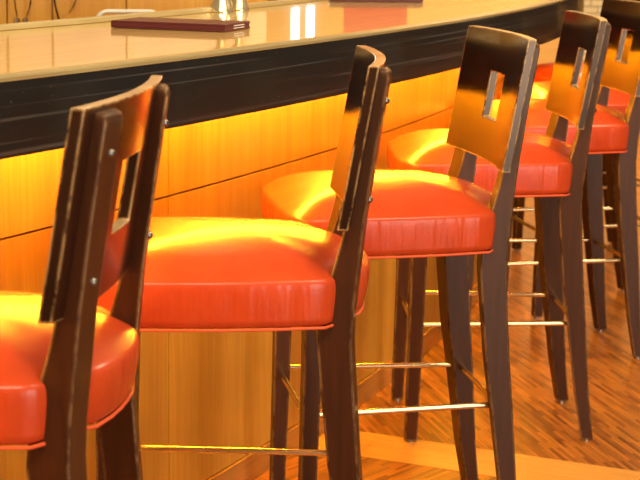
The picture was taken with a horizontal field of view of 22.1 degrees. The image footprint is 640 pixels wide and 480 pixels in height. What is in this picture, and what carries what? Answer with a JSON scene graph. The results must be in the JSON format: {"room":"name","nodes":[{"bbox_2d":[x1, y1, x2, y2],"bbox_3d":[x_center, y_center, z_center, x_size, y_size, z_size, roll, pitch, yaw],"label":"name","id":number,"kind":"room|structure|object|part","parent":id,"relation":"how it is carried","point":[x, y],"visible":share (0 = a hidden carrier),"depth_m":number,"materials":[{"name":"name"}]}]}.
{"room":"bar","nodes":[
{"label":"bar","id":0,"kind":"room"},
{"bbox_2d":[253,133,639,479],"bbox_3d":[-0.012,0.744,2.895,12.000,0.001,15.400,1,11,0],"label":"floor","id":1,"kind":"structure","parent":0,"point":[544,426],"depth_m":4.51,"materials":[{"name":"brown wood"}]},
{"bbox_2d":[0,0,6,23],"bbox_3d":[-1.296,-0.848,5.219,0.538,2.200,0.450,-2,11,-17],"label":"bar cabinet","id":2,"kind":"object","parent":1,"relation":"on","point":[3,13],"visible":0.02,"depth_m":5.10,"materials":[{"name":"brown wood"}]},
{"bbox_2d":[6,0,51,22],"bbox_3d":[-0.964,-0.858,5.295,0.138,2.200,0.500,-2,11,-17],"label":"bar cabinet","id":3,"kind":"object","parent":1,"relation":"on","point":[18,11],"visible":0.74,"depth_m":5.12,"materials":[{"name":"brown wood"}]},
{"bbox_3d":[-0.942,-0.763,5.080,0.009,0.165,0.051,0,11,-2],"label":"handle","id":4,"kind":"part","parent":3,"relation":"part of","materials":[{"name":"silver metal"}]},
{"bbox_3d":[-0.907,-0.764,5.090,0.009,0.165,0.051,-6,13,-32],"label":"handle","id":5,"kind":"part","parent":3,"relation":"part of","materials":[{"name":"silver metal"}]},
{"bbox_2d":[0,75,169,479],"bbox_3d":[-0.491,0.316,2.276,0.518,1.061,0.478,2,11,6],"label":"bar stool","id":6,"kind":"object","parent":1,"relation":"on","point":[69,362],"visible":1,"depth_m":2.06,"materials":[{"name":"brown wood"}]},
{"bbox_3d":[-0.500,0.150,2.245,0.495,0.132,0.480,2,11,6],"label":"seat","id":7,"kind":"part","parent":6,"relation":"part of","materials":[{"name":"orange leather"}]},
{"bbox_3d":[-0.311,0.354,2.099,0.116,1.048,0.056,2,11,6],"label":"leg","id":8,"kind":"part","parent":6,"relation":"part of","materials":[{"name":"brown wood"}]},
{"bbox_3d":[-0.274,-0.066,2.176,0.083,0.266,0.436,2,11,6],"label":"backrest","id":9,"kind":"part","parent":6,"relation":"part of","materials":[{"name":"brown wood"}]},
{"bbox_3d":[-0.274,0.295,2.407,0.116,1.048,0.056,2,11,6],"label":"leg","id":10,"kind":"part","parent":6,"relation":"part of","materials":[{"name":"brown wood"}]},
{"bbox_2d":[51,0,125,19],"bbox_3d":[-0.787,-0.865,5.349,0.237,2.200,0.500,-2,11,-17],"label":"bar cabinet","id":11,"kind":"object","parent":1,"relation":"on","point":[61,9],"visible":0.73,"depth_m":5.17,"materials":[{"name":"brown wood"}]},
{"bbox_3d":[-0.821,-0.766,5.117,0.010,0.166,0.054,2,11,7],"label":"handle","id":12,"kind":"part","parent":11,"relation":"part of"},
{"bbox_2d":[96,9,153,15],"bbox_3d":[-0.562,-0.159,4.792,0.206,1.033,0.270,-1,11,-10],"label":"trolley","id":13,"kind":"object","parent":1,"relation":"on","point":[105,11],"visible":0.16,"depth_m":4.58,"materials":[{"name":"white ceramic"}]},
{"bbox_2d":[126,0,266,10],"bbox_3d":[-0.458,-0.884,5.475,0.463,2.200,0.450,-2,11,-17],"label":"bar cabinet","id":14,"kind":"object","parent":1,"relation":"on","point":[156,5],"visible":0.02,"depth_m":5.25,"materials":[{"name":"brown wood"}]},
{"bbox_2d":[96,45,391,479],"bbox_3d":[-0.152,0.204,2.882,0.518,1.061,0.478,1,11,-1],"label":"bar stool","id":15,"kind":"object","parent":1,"relation":"on","point":[203,274],"visible":0.8,"depth_m":2.67,"materials":[{"name":"red leather"}]},
{"bbox_3d":[-0.352,0.430,2.737,0.049,0.655,0.041,1,11,-1],"label":"leg","id":16,"kind":"part","parent":15,"relation":"part of","materials":[{"name":"brown wood"}]},
{"bbox_3d":[-0.360,0.361,3.092,0.049,0.655,0.041,1,11,-1],"label":"leg","id":17,"kind":"part","parent":15,"relation":"part of","materials":[{"name":"brown wood"}]},
{"bbox_3d":[-0.161,0.038,2.849,0.495,0.132,0.480,1,11,-1],"label":"seat","id":18,"kind":"part","parent":15,"relation":"part of","materials":[{"name":"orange leather"}]},
{"bbox_3d":[-0.164,0.397,3.092,0.391,0.012,0.012,1,11,2],"label":"footrest rod","id":19,"kind":"part","parent":15,"relation":"part of","materials":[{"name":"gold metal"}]},
{"bbox_3d":[0.045,0.177,3.042,0.116,1.048,0.056,1,11,-1],"label":"leg","id":20,"kind":"part","parent":15,"relation":"part of","materials":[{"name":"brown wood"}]},
{"bbox_3d":[0.051,0.238,2.732,0.116,1.048,0.056,1,11,-1],"label":"leg","id":21,"kind":"part","parent":15,"relation":"part of","materials":[{"name":"brown wood"}]},
{"bbox_3d":[0.066,-0.184,2.811,0.083,0.266,0.436,1,11,-1],"label":"backrest","id":22,"kind":"part","parent":15,"relation":"part of","materials":[{"name":"brown wood"}]},
{"bbox_2d":[0,0,504,479],"bbox_3d":[-0.436,-0.085,4.484,1.495,1.007,7.311,3,11,12],"label":"bar","id":23,"kind":"object","parent":1,"relation":"on","point":[211,389],"visible":0.18,"depth_m":3.63,"materials":[{"name":"brown wood"}]},
{"bbox_3d":[-0.964,-0.013,2.165,0.036,0.281,2.717,7,12,28],"label":"panel","id":24,"kind":"part","parent":23,"relation":"part of","materials":[{"name":"brown wood"}]},
{"bbox_3d":[-0.979,0.450,2.259,1.319,0.656,2.392,1,11,0],"label":"panel","id":25,"kind":"part","parent":23,"relation":"part of","materials":[{"name":"brown wood"}]},
{"bbox_2d":[0,0,583,158],"bbox_3d":[-0.294,-0.577,4.453,1.770,0.136,7.649,3,11,12],"label":"countertop","id":26,"kind":"structure","parent":23,"relation":"on","point":[291,52],"depth_m":3.23,"materials":[{"name":"stone"}]},
{"bbox_2d":[111,17,249,31],"bbox_3d":[-0.301,-0.467,3.554,0.265,0.016,0.145,5,12,19],"label":"folder","id":27,"kind":"object","parent":26,"relation":"on","point":[138,22],"visible":1,"depth_m":3.50,"materials":[{"name":"red leather"}]},
{"bbox_2d":[210,0,234,12],"bbox_3d":[-0.251,-0.664,4.196,0.068,0.160,0.068,1,11,0],"label":"brass cup","id":28,"kind":"object","parent":26,"relation":"on","point":[222,6],"visible":0.94,"depth_m":4.18,"materials":[{"name":"gold metal"}]},
{"bbox_2d":[231,0,249,10],"bbox_3d":[-0.212,-0.683,4.294,0.058,0.160,0.058,1,11,0],"label":"brass cup","id":29,"kind":"object","parent":26,"relation":"on","point":[238,5],"visible":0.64,"depth_m":4.29,"materials":[{"name":"gold metal"}]},
{"bbox_2d":[329,0,422,1],"bbox_3d":[0.166,-0.719,4.891,0.277,0.016,0.058,0,11,-6],"label":"folder","id":30,"kind":"object","parent":26,"relation":"on","point":[329,0],"visible":1,"depth_m":4.86,"materials":[{"name":"red leather"}]},
{"bbox_3d":[0.036,0.081,4.242,0.048,0.655,1.800,5,12,22],"label":"panel","id":31,"kind":"part","parent":23,"relation":"part of","materials":[{"name":"brown wood"}]},
{"bbox_3d":[0.044,-0.383,4.152,0.048,0.281,1.800,5,12,22],"label":"panel","id":32,"kind":"part","parent":23,"relation":"part of","materials":[{"name":"brown wood"}]},
{"bbox_3d":[0.586,-0.231,5.896,0.072,0.655,1.745,3,11,12],"label":"panel","id":33,"kind":"part","parent":23,"relation":"part of","materials":[{"name":"brown wood"}]},
{"bbox_3d":[0.593,-0.695,5.806,0.072,0.281,1.745,3,11,12],"label":"panel","id":34,"kind":"part","parent":23,"relation":"part of","materials":[{"name":"brown wood"}]},
{"bbox_2d":[261,25,539,479],"bbox_3d":[0.149,0.091,3.489,0.518,1.061,0.478,-1,11,-11],"label":"bar stool","id":35,"kind":"object","parent":1,"relation":"on","point":[450,218],"visible":0.83,"depth_m":3.37,"materials":[{"name":"brown wood"}]},
{"bbox_3d":[-0.084,0.255,3.664,0.049,0.655,0.041,-1,11,-11],"label":"leg","id":36,"kind":"part","parent":35,"relation":"part of","materials":[{"name":"brown wood"}]},
{"bbox_3d":[-0.054,0.334,3.498,0.012,0.012,0.340,-1,11,-10],"label":"footrest rod","id":37,"kind":"part","parent":35,"relation":"part of","materials":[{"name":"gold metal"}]},
{"bbox_3d":[-0.018,0.323,3.316,0.049,0.655,0.041,-1,11,-11],"label":"leg","id":38,"kind":"part","parent":35,"relation":"part of","materials":[{"name":"brown wood"}]},
{"bbox_3d":[0.111,0.284,3.696,0.391,0.012,0.012,0,11,-7],"label":"footrest rod","id":39,"kind":"part","parent":35,"relation":"part of","materials":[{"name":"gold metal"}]},
{"bbox_3d":[0.140,-0.075,3.455,0.495,0.132,0.480,-1,11,-11],"label":"seat","id":40,"kind":"part","parent":35,"relation":"part of","materials":[{"name":"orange leather"}]},
{"bbox_3d":[0.173,0.348,3.368,0.391,0.012,0.012,-2,11,-14],"label":"footrest rod","id":41,"kind":"part","parent":35,"relation":"part of","materials":[{"name":"silver metal"}]},
{"bbox_3d":[0.317,0.058,3.678,0.116,1.048,0.056,-1,11,-11],"label":"leg","id":42,"kind":"part","parent":35,"relation":"part of","materials":[{"name":"brown wood"}]},
{"bbox_3d":[0.345,0.314,3.570,0.012,0.012,0.290,-1,11,-11],"label":"footrest rod","id":43,"kind":"part","parent":35,"relation":"part of","materials":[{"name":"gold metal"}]},
{"bbox_3d":[0.364,-0.304,3.452,0.083,0.266,0.436,-1,11,-11],"label":"backrest","id":44,"kind":"part","parent":35,"relation":"part of","materials":[{"name":"brown wood"}]},
{"bbox_3d":[0.375,0.118,3.373,0.116,1.048,0.056,-1,11,-11],"label":"leg","id":45,"kind":"part","parent":35,"relation":"part of","materials":[{"name":"brown wood"}]},
{"bbox_2d":[318,431,639,479],"bbox_3d":[1.837,0.678,3.384,4.000,0.001,0.185,6,12,23],"label":"floor band","id":46,"kind":"object","parent":1,"relation":"on","point":[372,445],"visible":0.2,"depth_m":3.99,"materials":[{"name":"brown wood"}]},
{"bbox_2d":[387,10,610,440],"bbox_3d":[0.437,-0.048,4.226,0.518,1.061,0.478,0,11,-3],"label":"bar stool","id":47,"kind":"object","parent":1,"relation":"on","point":[552,171],"visible":0.74,"depth_m":4.10,"materials":[{"name":"brown wood"}]},
{"bbox_3d":[0.225,0.111,4.431,0.049,0.655,0.041,0,11,-3],"label":"leg","id":48,"kind":"part","parent":47,"relation":"part of","materials":[{"name":"brown wood"}]},
{"bbox_3d":[0.230,0.190,4.263,0.012,0.012,0.340,0,11,-3],"label":"footrest rod","id":49,"kind":"part","parent":47,"relation":"part of","materials":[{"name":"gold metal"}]},
{"bbox_3d":[0.241,0.180,4.077,0.049,0.655,0.041,0,11,-3],"label":"leg","id":50,"kind":"part","parent":47,"relation":"part of","materials":[{"name":"brown wood"}]},
{"bbox_3d":[0.422,0.145,4.436,0.391,0.012,0.012,1,11,1],"label":"footrest rod","id":51,"kind":"part","parent":47,"relation":"part of","materials":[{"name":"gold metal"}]},
{"bbox_3d":[0.428,-0.213,4.193,0.495,0.132,0.480,0,11,-3],"label":"seat","id":52,"kind":"part","parent":47,"relation":"part of","materials":[{"name":"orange leather"}]},
{"bbox_3d":[0.437,0.210,4.103,0.391,0.012,0.012,0,11,-6],"label":"footrest rod","id":53,"kind":"part","parent":47,"relation":"part of","materials":[{"name":"silver metal"}]},
{"bbox_3d":[0.630,-0.075,4.391,0.116,1.048,0.056,0,11,-3],"label":"leg","id":54,"kind":"part","parent":47,"relation":"part of","materials":[{"name":"brown wood"}]},
{"bbox_3d":[0.636,0.181,4.279,0.012,0.012,0.290,0,11,-3],"label":"footrest rod","id":55,"kind":"part","parent":47,"relation":"part of","materials":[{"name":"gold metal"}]},
{"bbox_3d":[0.655,-0.436,4.160,0.083,0.266,0.436,0,11,-3],"label":"backrest","id":56,"kind":"part","parent":47,"relation":"part of","materials":[{"name":"brown wood"}]},
{"bbox_3d":[0.644,-0.015,4.081,0.116,1.048,0.056,0,11,-3],"label":"leg","id":57,"kind":"part","parent":47,"relation":"part of","materials":[{"name":"brown wood"}]},
{"bbox_2d":[469,0,639,357],"bbox_3d":[0.704,-0.192,4.993,0.518,1.061,0.478,-1,11,-10],"label":"bar stool","id":58,"kind":"object","parent":1,"relation":"on","point":[613,131],"visible":0.49,"depth_m":4.91,"materials":[{"name":"brown wood"}]},
{"bbox_3d":[0.473,-0.029,5.171,0.049,0.655,0.041,-1,11,-10],"label":"leg","id":59,"kind":"part","parent":58,"relation":"part of","materials":[{"name":"brown wood"}]},
{"bbox_3d":[0.534,0.040,4.822,0.049,0.655,0.041,-1,11,-10],"label":"leg","id":60,"kind":"part","parent":58,"relation":"part of","materials":[{"name":"brown wood"}]},
{"bbox_3d":[0.667,0.001,5.200,0.391,0.012,0.012,0,11,-6],"label":"footrest rod","id":61,"kind":"part","parent":58,"relation":"part of","materials":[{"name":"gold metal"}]},
{"bbox_3d":[0.695,-0.358,4.959,0.495,0.132,0.480,-1,11,-10],"label":"seat","id":62,"kind":"part","parent":58,"relation":"part of","materials":[{"name":"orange leather"}]},
{"bbox_3d":[0.725,0.066,4.871,0.391,0.012,0.012,-2,11,-13],"label":"footrest rod","id":63,"kind":"part","parent":58,"relation":"part of","materials":[{"name":"silver metal"}]},
{"bbox_3d":[0.875,-0.224,5.180,0.116,1.048,0.056,-1,11,-10],"label":"leg","id":64,"kind":"part","parent":58,"relation":"part of","materials":[{"name":"brown wood"}]},
{"bbox_3d":[0.900,0.032,5.071,0.012,0.012,0.290,-1,11,-10],"label":"footrest rod","id":65,"kind":"part","parent":58,"relation":"part of","materials":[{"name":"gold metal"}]},
{"bbox_3d":[0.919,-0.586,4.953,0.083,0.266,0.436,-1,11,-10],"label":"backrest","id":66,"kind":"part","parent":58,"relation":"part of","materials":[{"name":"brown wood"}]},
{"bbox_3d":[0.928,-0.164,4.874,0.116,1.048,0.056,-1,11,-10],"label":"leg","id":67,"kind":"part","parent":58,"relation":"part of","materials":[{"name":"brown wood"}]},
{"bbox_2d":[497,0,639,317],"bbox_3d":[0.895,-0.302,5.574,0.518,1.061,0.478,-1,11,-12],"label":"bar stool","id":68,"kind":"object","parent":1,"relation":"on","point":[618,100],"visible":0.16,"depth_m":5.67,"materials":[{"name":"brown wood"}]},
{"bbox_3d":[0.659,-0.137,5.743,0.049,0.655,0.041,-1,11,-12],"label":"leg","id":69,"kind":"part","parent":68,"relation":"part of","materials":[{"name":"brown wood"}]},
{"bbox_3d":[0.693,-0.058,5.578,0.012,0.012,0.340,-1,11,-12],"label":"footrest rod","id":70,"kind":"part","parent":68,"relation":"part of","materials":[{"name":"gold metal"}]},
{"bbox_3d":[0.734,-0.068,5.397,0.049,0.655,0.041,-1,11,-12],"label":"leg","id":71,"kind":"part","parent":68,"relation":"part of","materials":[{"name":"brown wood"}]},
{"bbox_3d":[0.853,-0.109,5.780,0.391,0.012,0.012,-1,11,-9],"label":"footrest rod","id":72,"kind":"part","parent":68,"relation":"part of","materials":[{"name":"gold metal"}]},
{"bbox_3d":[0.887,-0.467,5.539,0.495,0.132,0.480,-1,11,-12],"label":"seat","id":73,"kind":"part","parent":68,"relation":"part of","materials":[{"name":"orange leather"}]},
{"bbox_3d":[0.923,-0.044,5.454,0.391,0.012,0.012,-2,11,-15],"label":"footrest rod","id":74,"kind":"part","parent":68,"relation":"part of","materials":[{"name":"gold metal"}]},
{"bbox_3d":[1.059,-0.335,5.767,0.116,1.048,0.056,-1,11,-12],"label":"leg","id":75,"kind":"part","parent":68,"relation":"part of","materials":[{"name":"brown wood"}]},
{"bbox_3d":[1.109,-0.697,5.542,0.083,0.266,0.436,-1,11,-12],"label":"backrest","id":76,"kind":"part","parent":68,"relation":"part of","materials":[{"name":"brown wood"}]},
{"bbox_2d":[511,61,639,250],"bbox_3d":[1.062,-0.460,6.402,0.518,1.061,0.478,-4,12,-24],"label":"bar stool","id":77,"kind":"object","parent":1,"relation":"on","point":[544,71],"visible":0.08,"depth_m":6.55,"materials":[{"name":"brown wood"}]},
{"bbox_3d":[0.803,-0.285,6.521,0.049,0.655,0.041,-4,12,-24],"label":"leg","id":78,"kind":"part","parent":77,"relation":"part of","materials":[{"name":"brown wood"}]},
{"bbox_3d":[1.054,-0.625,6.365,0.495,0.132,0.480,-4,12,-24],"label":"seat","id":79,"kind":"part","parent":77,"relation":"part of","materials":[{"name":"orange leather"}]},
{"bbox_3d":[1.181,-0.500,6.625,0.116,1.048,0.056,-4,12,-24],"label":"leg","id":80,"kind":"part","parent":77,"relation":"part of","materials":[{"name":"brown wood"}]},
{"bbox_2d":[583,0,602,60],"bbox_3d":[1.369,-1.586,8.245,0.153,2.580,0.150,1,11,0],"label":"stone pillar","id":81,"kind":"structure","parent":1,"relation":"on","point":[594,7],"depth_m":8.27,"materials":[{"name":"beige stone"}]},
{"bbox_2d":[537,37,559,63],"bbox_3d":[0.035,-2.204,10.217,12.000,3.000,0.100,1,11,0],"label":"wall","id":82,"kind":"structure","parent":0,"point":[548,51],"depth_m":10.36,"materials":[{"name":"orange wood"}]}
]}

